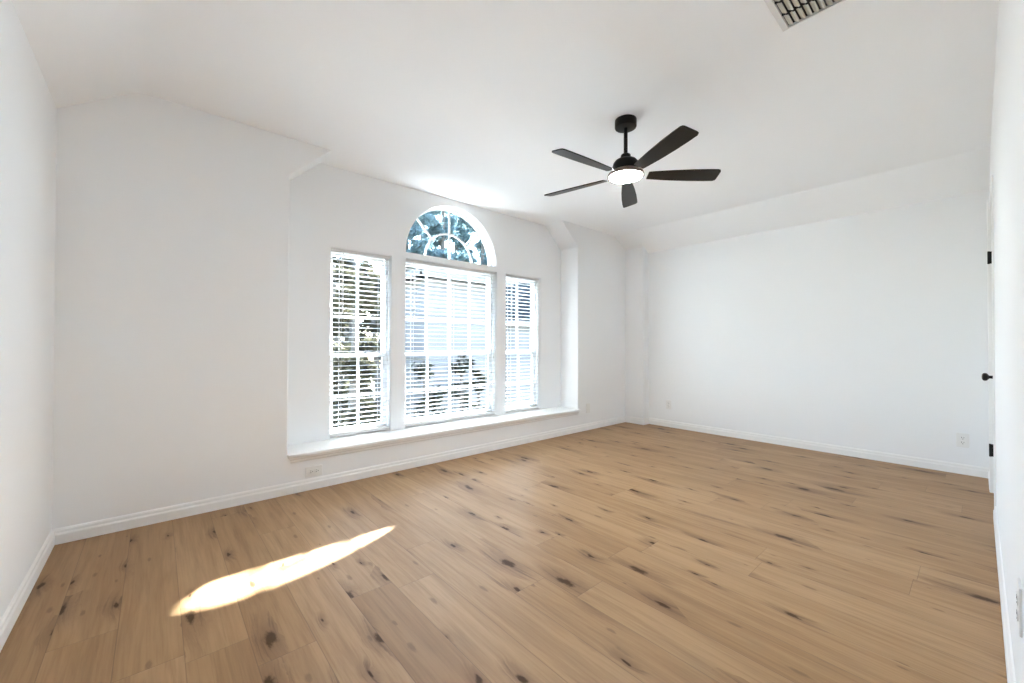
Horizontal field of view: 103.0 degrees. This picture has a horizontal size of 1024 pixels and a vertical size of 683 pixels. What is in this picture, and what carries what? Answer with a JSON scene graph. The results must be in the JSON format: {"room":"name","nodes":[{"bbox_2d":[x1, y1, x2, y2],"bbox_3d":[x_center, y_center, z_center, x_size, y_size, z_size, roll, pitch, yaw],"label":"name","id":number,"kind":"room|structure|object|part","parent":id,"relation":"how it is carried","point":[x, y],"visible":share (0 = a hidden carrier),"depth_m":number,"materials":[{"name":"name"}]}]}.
{"room":"empty bedroom","nodes":[
{"label":"empty bedroom","id":0,"kind":"room"},
{"bbox_2d":[0,0,56,619],"bbox_3d":[-1.400,-0.225,0.864,0.150,2.800,3.874,1,-1,-41],"label":"wall","id":1,"kind":"structure","parent":0,"point":[28,110],"depth_m":1.68,"materials":[{"name":"white paint"}]},
{"bbox_2d":[0,530,54,651],"bbox_3d":[-1.341,1.034,0.906,0.012,0.083,3.374,1,-1,-41],"label":"baseboard","id":2,"kind":"structure","parent":1,"relation":"attached to","point":[16,605],"depth_m":1.69,"materials":[{"name":"white wood"}]},
{"bbox_2d":[52,93,624,528],"bbox_3d":[-0.478,-0.294,4.100,5.795,3.000,0.288,1,-1,-41],"label":"wall","id":3,"kind":"structure","parent":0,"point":[171,299],"depth_m":2.56,"materials":[{"name":"white paint"}]},
{"bbox_2d":[305,465,321,477],"bbox_3d":[-1.472,0.963,3.026,0.118,0.074,0.008,1,-1,-41],"label":"electrical outlet","id":4,"kind":"object","parent":3,"relation":"attached to","point":[311,471],"visible":1,"depth_m":3.02,"materials":[{"name":"white plastic"}]},
{"bbox_2d":[52,416,624,544],"bbox_3d":[-0.431,1.063,3.932,5.364,0.083,0.012,1,-1,-41],"label":"baseboard","id":5,"kind":"structure","parent":3,"relation":"attached to","point":[134,520],"depth_m":2.87,"materials":[{"name":"white wood"}]},
{"bbox_2d":[330,247,389,437],"bbox_3d":[-1.339,0.009,3.599,0.526,1.596,0.071,1,-1,-41],"label":"window blind","id":6,"kind":"object","parent":3,"relation":"attached to","point":[343,433],"visible":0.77,"depth_m":3.58,"materials":[{"name":"white plastic"}]},
{"bbox_3d":[-1.345,0.793,3.597,0.526,0.029,0.052,1,-1,-41],"label":"rail","id":7,"kind":"part","parent":6,"relation":"part of","materials":[{"name":"white"}]},
{"bbox_3d":[-1.342,-0.777,3.611,0.526,0.023,0.056,1,-1,-41],"label":"head rail","id":8,"kind":"part","parent":6,"relation":"part of","materials":[{"name":"white"}]},
{"bbox_3d":[-1.143,-0.288,3.737,0.014,0.940,0.014,1,-1,-41],"label":"lift cord","id":9,"kind":"part","parent":6,"relation":"part of","materials":[{"name":"white fabric"}]},
{"bbox_2d":[405,259,513,426],"bbox_3d":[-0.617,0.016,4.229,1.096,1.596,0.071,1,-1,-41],"label":"window blind","id":10,"kind":"object","parent":3,"relation":"attached to","point":[485,413],"visible":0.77,"depth_m":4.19,"materials":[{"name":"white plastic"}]},
{"bbox_3d":[-0.622,0.800,4.228,1.096,0.029,0.052,1,-1,-41],"label":"rail","id":11,"kind":"part","parent":10,"relation":"part of","materials":[{"name":"white"}]},
{"bbox_3d":[-0.620,-0.770,4.242,1.096,0.023,0.056,1,-1,-41],"label":"head rail","id":12,"kind":"part","parent":10,"relation":"part of","materials":[{"name":"white"}]},
{"bbox_2d":[506,274,538,412],"bbox_3d":[0.111,0.023,4.865,0.553,1.596,0.071,1,-1,-41],"label":"window blind","id":13,"kind":"object","parent":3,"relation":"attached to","point":[507,275],"visible":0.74,"depth_m":4.86,"materials":[{"name":"white plastic"}]},
{"bbox_3d":[0.107,-0.763,4.877,0.553,0.023,0.056,1,-1,-41],"label":"head rail","id":14,"kind":"part","parent":13,"relation":"part of","materials":[{"name":"white"}]},
{"bbox_3d":[0.105,0.807,4.863,0.553,0.029,0.052,1,-1,-41],"label":"rail","id":15,"kind":"part","parent":13,"relation":"part of","materials":[{"name":"white"}]},
{"bbox_3d":[0.316,-0.274,5.012,0.014,0.940,0.014,1,-1,-41],"label":"lift cord","id":16,"kind":"part","parent":13,"relation":"part of","materials":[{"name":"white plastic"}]},
{"bbox_2d":[586,403,589,412],"bbox_3d":[0.965,0.844,5.157,0.074,0.118,0.007,1,-1,-41],"label":"wall plate","id":17,"kind":"object","parent":3,"relation":"attached to","point":[588,404],"visible":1,"depth_m":5.16,"materials":[{"name":"white plastic"}]},
{"bbox_2d":[288,163,560,444],"bbox_3d":[-0.629,-0.292,4.253,3.412,3.000,0.140,1,-1,-41],"label":"wall","id":18,"kind":"structure","parent":0,"point":[330,206],"depth_m":3.69,"materials":[{"name":"white paint"}]},
{"bbox_2d":[330,252,387,432],"bbox_3d":[-1.383,0.013,3.649,0.538,1.605,0.055,1,-1,-41],"label":"window","id":19,"kind":"structure","parent":18,"relation":"in","point":[383,341],"depth_m":3.67,"materials":[{"name":"white plastic"}]},
{"bbox_2d":[332,259,379,352],"bbox_3d":[-1.391,-0.316,3.662,0.438,0.842,0.018,1,-1,-41],"label":"grille","id":20,"kind":"object","parent":19,"relation":"attached to","point":[357,264],"depth_m":3.66,"materials":[{"name":"white plastic"}]},
{"bbox_3d":[-1.391,-0.311,3.662,0.486,0.904,0.024,1,-1,-41],"label":"sash","id":21,"kind":"part","parent":19,"relation":"part of","materials":[{"name":"white plastic"}]},
{"bbox_3d":[-1.376,0.447,3.636,0.486,0.685,0.024,1,-1,-41],"label":"sash","id":22,"kind":"part","parent":19,"relation":"part of","materials":[{"name":"white plastic"}]},
{"bbox_2d":[333,357,381,424],"bbox_3d":[-1.376,0.443,3.636,0.438,0.604,0.018,1,-1,-41],"label":"grille","id":23,"kind":"object","parent":19,"relation":"attached to","point":[357,395],"depth_m":3.63,"materials":[{"name":"white plastic"}]},
{"bbox_2d":[287,406,579,462],"bbox_3d":[-0.525,0.855,4.122,3.220,0.067,0.460,1,-1,-41],"label":"window sill","id":24,"kind":"structure","parent":18,"relation":"attached to","point":[340,445],"depth_m":3.65,"materials":[{"name":"white wood"}]},
{"bbox_2d":[405,262,491,422],"bbox_3d":[-0.660,0.020,4.279,1.108,1.605,0.055,1,-1,-41],"label":"window","id":25,"kind":"structure","parent":18,"relation":"in","point":[488,352],"depth_m":4.30,"materials":[{"name":"white plastic"}]},
{"bbox_2d":[405,269,486,351],"bbox_3d":[-0.668,-0.309,4.293,1.008,0.842,0.018,1,-1,-41],"label":"grille","id":26,"kind":"object","parent":25,"relation":"attached to","point":[448,272],"depth_m":4.29,"materials":[{"name":"white plastic"}]},
{"bbox_2d":[406,355,487,415],"bbox_3d":[-0.653,0.450,4.267,1.008,0.604,0.018,1,-1,-41],"label":"grille","id":27,"kind":"object","parent":25,"relation":"attached to","point":[427,356],"depth_m":4.26,"materials":[{"name":"white plastic"}]},
{"bbox_3d":[-0.668,-0.304,4.293,1.056,0.904,0.024,1,-1,-41],"label":"sash","id":28,"kind":"part","parent":25,"relation":"part of","materials":[{"name":"white plastic"}]},
{"bbox_3d":[-0.653,0.454,4.267,1.056,0.685,0.024,1,-1,-41],"label":"sash","id":29,"kind":"part","parent":25,"relation":"part of","materials":[{"name":"glass"}]},
{"bbox_2d":[416,208,491,265],"bbox_3d":[-0.662,-1.115,4.293,1.106,0.555,0.045,1,-1,-41],"label":"window","id":30,"kind":"structure","parent":18,"relation":"in","point":[449,211],"depth_m":4.33,"materials":[{"name":"white plastic"}]},
{"bbox_2d":[506,277,535,408],"bbox_3d":[0.067,0.027,4.915,0.565,1.605,0.055,1,-1,-41],"label":"window","id":31,"kind":"structure","parent":18,"relation":"in","point":[533,332],"depth_m":5.05,"materials":[{"name":"white plastic"}]},
{"bbox_2d":[506,282,530,349],"bbox_3d":[0.059,-0.302,4.928,0.465,0.842,0.018,1,-1,-41],"label":"blind","id":32,"kind":"object","parent":31,"relation":"attached to","point":[516,282],"depth_m":4.92,"materials":[{"name":"white plastic"}]},
{"bbox_3d":[0.059,-0.297,4.928,0.513,0.904,0.024,1,-1,-41],"label":"sash","id":33,"kind":"part","parent":31,"relation":"part of","materials":[{"name":"white plastic"}]},
{"bbox_2d":[506,354,532,404],"bbox_3d":[0.074,0.457,4.902,0.465,0.604,0.018,1,-1,-41],"label":"blind","id":34,"kind":"object","parent":31,"relation":"attached to","point":[506,354],"depth_m":4.91,"materials":[{"name":"white plastic"}]},
{"bbox_3d":[0.074,0.461,4.902,0.513,0.685,0.024,1,-1,-41],"label":"sash","id":35,"kind":"part","parent":31,"relation":"part of","materials":[{"name":"white plastic"}]},
{"bbox_2d":[0,422,1006,682],"bbox_3d":[0.730,1.171,2.700,5.995,0.150,3.954,1,-1,-41],"label":"floor","id":36,"kind":"structure","parent":0,"point":[625,552],"depth_m":1.84,"materials":[{"name":"brown wood"}]},
{"bbox_2d":[11,0,998,252],"bbox_3d":[0.676,-1.480,2.791,5.895,0.748,4.032,1,-1,-41],"label":"ceiling","id":37,"kind":"structure","parent":0,"point":[856,107],"depth_m":2.34,"materials":[{"name":"white paint"}]},
{"bbox_2d":[544,114,720,207],"bbox_3d":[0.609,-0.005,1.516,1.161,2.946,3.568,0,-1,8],"label":"ceiling fan","id":38,"kind":"object","parent":37,"relation":"hanging from","point":[627,169],"visible":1,"depth_m":2.64,"materials":[{"name":"black metal"}]},
{"bbox_3d":[0.450,-1.097,2.920,0.464,0.034,0.113,0,-1,38],"label":"blade","id":39,"kind":"part","parent":38,"relation":"part of","materials":[{"name":"black wood"}]},
{"bbox_3d":[0.446,-1.101,2.477,0.464,0.034,0.113,0,-1,-34],"label":"blade","id":40,"kind":"part","parent":38,"relation":"part of","materials":[{"name":"black wood"}]},
{"bbox_2d":[609,170,642,182],"bbox_3d":[0.752,-1.086,2.696,0.213,0.018,0.213,1,-1,-41],"label":"diffuser","id":41,"kind":"object","parent":38,"relation":"attached to","point":[615,176],"depth_m":2.66,"materials":[{"name":"white glass"}]},
{"bbox_3d":[0.872,-1.095,3.053,0.113,0.034,0.464,0,-1,20],"label":"blade","id":42,"kind":"part","parent":38,"relation":"part of","materials":[{"name":"black wood"}]},
{"bbox_3d":[0.866,-1.101,2.337,0.113,0.034,0.464,0,-1,-16],"label":"blade","id":43,"kind":"part","parent":38,"relation":"part of","materials":[{"name":"black wood"}]},
{"bbox_3d":[1.129,-1.098,2.692,0.464,0.034,0.113,0,-1,2],"label":"blade","id":44,"kind":"part","parent":38,"relation":"part of","materials":[{"name":"black wood"}]},
{"bbox_2d":[764,0,845,31],"bbox_3d":[1.272,-1.469,1.691,0.348,0.016,0.348,1,-1,-41],"label":"ceiling vent","id":45,"kind":"object","parent":37,"relation":"in","point":[788,14],"visible":1,"depth_m":1.80,"materials":[{"name":"white metal"}]},
{"bbox_2d":[625,246,648,418],"bbox_3d":[1.720,-0.176,5.674,0.151,2.800,0.333,1,-1,-41],"label":"wall column","id":46,"kind":"structure","parent":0,"point":[636,259],"depth_m":5.58,"materials":[{"name":"white paint"}]},
{"bbox_2d":[625,416,648,424],"bbox_3d":[1.726,1.083,5.628,0.144,0.083,0.296,1,-1,-41],"label":"baseboard","id":47,"kind":"structure","parent":46,"relation":"attached to","point":[628,419],"depth_m":5.55,"materials":[{"name":"white wood"}]},
{"bbox_2d":[648,190,989,467],"bbox_3d":[2.852,-0.184,4.577,0.150,2.800,3.874,1,-1,-41],"label":"wall","id":48,"kind":"structure","parent":0,"point":[866,331],"depth_m":4.03,"materials":[{"name":"white paint"}]},
{"bbox_2d":[666,400,670,408],"bbox_3d":[2.059,0.830,5.353,0.008,0.118,0.074,1,-1,-41],"label":"electrical outlet","id":49,"kind":"object","parent":48,"relation":"attached to","point":[668,402],"visible":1,"depth_m":5.35,"materials":[{"name":"white plastic"}]},
{"bbox_2d":[649,418,988,477],"bbox_3d":[2.865,1.074,4.424,0.012,0.083,3.041,1,-1,-41],"label":"baseboard","id":50,"kind":"structure","parent":48,"relation":"attached to","point":[977,471],"depth_m":4.00,"materials":[{"name":"white wood"}]},
{"bbox_2d":[956,432,969,447],"bbox_3d":[3.764,0.824,3.401,0.008,0.118,0.074,1,-1,-41],"label":"electrical outlet","id":51,"kind":"object","parent":48,"relation":"attached to","point":[962,439],"visible":1,"depth_m":3.40,"materials":[{"name":"white plastic"}]},
{"bbox_2d":[990,0,1023,682],"bbox_3d":[1.843,-0.314,1.443,5.795,3.000,0.120,1,-1,-41],"label":"wall","id":52,"kind":"structure","parent":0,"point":[1007,128],"depth_m":1.27,"materials":[{"name":"white paint"}]},
{"bbox_2d":[982,175,995,506],"bbox_3d":[3.284,0.031,2.776,0.761,2.140,0.114,1,-1,-41],"label":"door","id":53,"kind":"structure","parent":52,"relation":"attached to","point":[990,376],"depth_m":2.97,"materials":[{"name":"white wood"}]},
{"bbox_3d":[3.076,0.229,2.625,0.051,0.051,0.064,1,-1,-41],"label":"knob","id":54,"kind":"part","parent":53,"relation":"part of","materials":[{"name":"black metal"}]},
{"bbox_3d":[3.277,0.031,2.783,0.761,2.140,0.023,1,-1,-41],"label":"casing","id":55,"kind":"part","parent":53,"relation":"part of","materials":[{"name":"white wood"}]},
{"bbox_2d":[993,506,1015,682],"bbox_3d":[1.358,1.041,1.098,4.331,0.083,0.012,1,-1,-41],"label":"baseboard","id":56,"kind":"structure","parent":52,"relation":"attached to","point":[1010,671],"depth_m":1.55,"materials":[{"name":"white wood"}]},
{"bbox_2d":[1016,578,1022,637],"bbox_3d":[1.264,0.661,1.016,0.074,0.118,0.008,1,-1,-41],"label":"electrical outlet","id":57,"kind":"object","parent":52,"relation":"attached to","point":[1019,609],"visible":1,"depth_m":0.99,"materials":[{"name":"white plastic"}]},
{"label":"outside","id":58,"kind":"structure","parent":0,"visible":0},
{"bbox_2d":[343,376,374,398],"bbox_3d":[-16.719,4.503,34.295,100.000,0.300,66.295,1,-1,-41],"label":"lawn","id":59,"kind":"structure","parent":58,"point":[372,385],"depth_m":39.90,"materials":[{"name":"green plant"}]},
{"bbox_2d":[332,284,372,410],"bbox_3d":[-5.536,0.153,11.353,3.228,8.266,3.280,0,-1,36],"label":"tree","id":60,"kind":"object","parent":59,"relation":"on","point":[344,287],"visible":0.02,"depth_m":10.99,"materials":[{"name":"green plant"}]},
{"bbox_2d":[332,262,378,416],"bbox_3d":[-3.840,1.256,8.984,2.134,6.026,1.756,0,-1,26],"label":"tree","id":61,"kind":"object","parent":59,"relation":"on","point":[336,332],"visible":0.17,"depth_m":8.81,"materials":[{"name":"green plant"}]},
{"bbox_2d":[332,261,379,376],"bbox_3d":[-8.727,-1.650,20.776,4.004,12.050,3.989,1,-1,-41],"label":"tree","id":62,"kind":"object","parent":59,"relation":"on","point":[361,314],"visible":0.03,"depth_m":20.52,"materials":[{"name":"green plant"}]},
{"bbox_2d":[332,267,380,427],"bbox_3d":[-2.630,1.483,6.830,1.460,5.556,2.433,1,-1,-41],"label":"tree","id":63,"kind":"object","parent":59,"relation":"on","point":[367,341],"visible":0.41,"depth_m":6.82,"materials":[{"name":"green plant"}]},
{"bbox_2d":[333,257,379,412],"bbox_3d":[-6.556,-0.679,16.255,3.549,10.034,4.230,0,-1,25],"label":"tree","id":64,"kind":"object","parent":59,"relation":"on","point":[367,326],"visible":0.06,"depth_m":15.91,"materials":[{"name":"green plant"}]},
{"bbox_2d":[359,304,380,418],"bbox_3d":[-3.176,1.376,10.059,1.389,5.807,0.842,0,-1,-4],"label":"tree","id":65,"kind":"object","parent":59,"relation":"on","point":[374,332],"visible":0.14,"depth_m":9.90,"materials":[{"name":"green plant"}]},
{"bbox_2d":[378,212,437,336],"bbox_3d":[-5.602,-2.207,22.523,4.817,13.198,4.527,1,-1,-41],"label":"tree","id":66,"kind":"object","parent":59,"relation":"on","point":[416,229],"visible":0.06,"depth_m":21.68,"materials":[{"name":"green plant"}]},
{"bbox_2d":[411,361,447,417],"bbox_3d":[-1.776,2.338,8.611,0.779,3.870,0.917,0,-1,27],"label":"tree","id":67,"kind":"object","parent":59,"relation":"on","point":[420,371],"visible":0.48,"depth_m":8.54,"materials":[{"name":"green plant"}]},
{"bbox_2d":[420,211,446,249],"bbox_3d":[-7.298,-3.383,31.643,5.938,15.712,5.128,0,-1,-27],"label":"tree","id":68,"kind":"object","parent":59,"relation":"on","point":[433,213],"visible":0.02,"depth_m":31.46,"materials":[{"name":"green plant"}]},
{"bbox_2d":[409,211,461,260],"bbox_3d":[-4.405,-2.795,24.850,4.419,14.424,5.233,0,-1,-4],"label":"tree","id":69,"kind":"object","parent":59,"relation":"on","point":[441,227],"visible":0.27,"depth_m":24.85,"materials":[{"name":"green plant"}]},
{"bbox_2d":[439,212,478,260],"bbox_3d":[-4.195,-3.972,35.660,5.218,16.986,6.055,0,-1,20],"label":"tree","id":70,"kind":"object","parent":59,"relation":"on","point":[464,236],"visible":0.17,"depth_m":34.53,"materials":[{"name":"green plant"}]},
{"bbox_2d":[446,351,475,411],"bbox_3d":[-1.179,2.229,9.469,0.763,4.094,0.869,0,-1,0],"label":"tree","id":71,"kind":"object","parent":59,"relation":"on","point":[465,365],"visible":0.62,"depth_m":9.46,"materials":[{"name":"green plant"}]},
{"bbox_2d":[455,214,487,264],"bbox_3d":[-2.023,-2.698,27.873,5.833,14.299,4.393,1,-1,-41],"label":"tree","id":72,"kind":"object","parent":59,"relation":"on","point":[461,222],"visible":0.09,"depth_m":27.65,"materials":[{"name":"green plant"}]},
{"bbox_2d":[471,368,486,409],"bbox_3d":[-0.884,2.474,10.156,0.701,3.631,0.815,1,-1,-41],"label":"tree","id":73,"kind":"object","parent":59,"relation":"on","point":[479,374],"visible":0.33,"depth_m":9.94,"materials":[{"name":"green plant"}]},
{"bbox_2d":[477,250,486,263],"bbox_3d":[-1.268,-3.673,39.437,5.125,16.449,5.642,0,-1,-15],"label":"tree","id":74,"kind":"object","parent":59,"relation":"on","point":[479,253],"visible":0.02,"depth_m":38.51,"materials":[{"name":"green plant"}]},
{"bbox_2d":[506,282,529,405],"bbox_3d":[4.034,-0.480,22.979,16.440,9.630,6.040,1,-1,-41],"label":"neighbor house","id":75,"kind":"structure","parent":59,"relation":"on","point":[526,335],"depth_m":16.23,"materials":[{"name":"grey"}]}
]}

